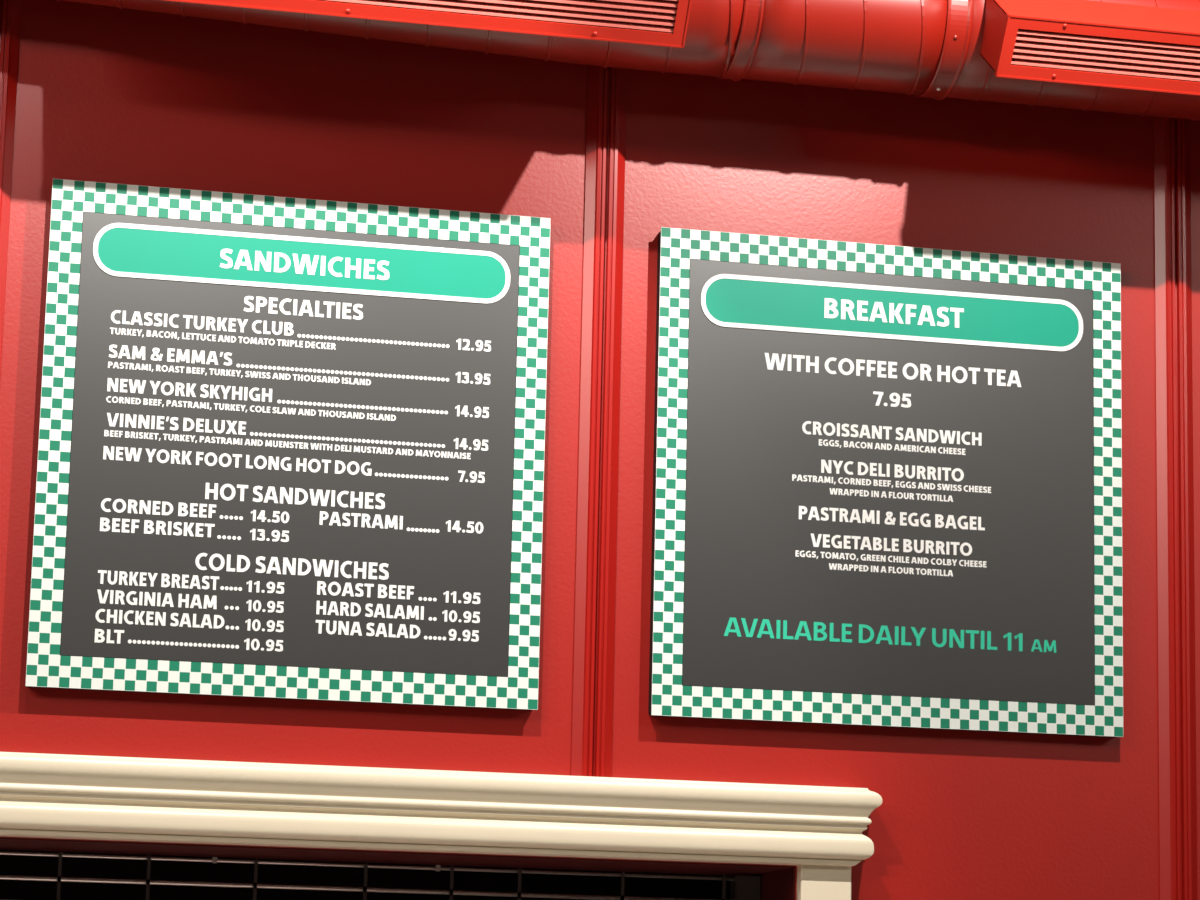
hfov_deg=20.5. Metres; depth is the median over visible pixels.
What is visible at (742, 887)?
window grille
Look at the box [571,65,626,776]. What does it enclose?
trim
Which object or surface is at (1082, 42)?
air vent
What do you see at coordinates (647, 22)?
air vent
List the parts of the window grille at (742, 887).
rod, rod, guide rail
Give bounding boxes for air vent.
[166,0,691,47]
[980,0,1199,94]
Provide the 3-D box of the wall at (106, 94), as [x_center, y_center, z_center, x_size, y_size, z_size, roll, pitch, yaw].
[-0.290,-0.296,7.839,14.000,6.600,1.208,4,-11,-13]
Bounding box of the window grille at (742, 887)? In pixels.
[0,851,759,899]
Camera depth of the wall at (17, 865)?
10.66 m
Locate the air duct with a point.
(918, 48)
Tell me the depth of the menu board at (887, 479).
8.15 m
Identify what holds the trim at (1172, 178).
attached to the wall at (106, 94)
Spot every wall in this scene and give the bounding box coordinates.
[0,0,1199,899]
[0,849,731,899]
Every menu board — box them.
[25,179,550,709]
[648,227,1122,736]
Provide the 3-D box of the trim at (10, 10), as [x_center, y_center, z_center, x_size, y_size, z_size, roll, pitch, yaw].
[-1.417,-1.401,7.948,0.100,4.240,0.024,4,-11,-13]
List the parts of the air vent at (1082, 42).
louver blade, louver blade, louver blade, louver blade, louver blade, louver blade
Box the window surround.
[0,752,882,899]
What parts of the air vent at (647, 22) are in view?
louver blade, louver blade, louver blade, louver blade, louver blade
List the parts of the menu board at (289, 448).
panel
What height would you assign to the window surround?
1.206 m
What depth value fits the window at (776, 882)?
7.96 m
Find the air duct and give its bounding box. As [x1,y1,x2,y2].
[56,0,1199,120]
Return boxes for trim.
[0,0,21,381]
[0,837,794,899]
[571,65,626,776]
[1153,116,1197,899]
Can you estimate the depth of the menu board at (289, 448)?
7.83 m

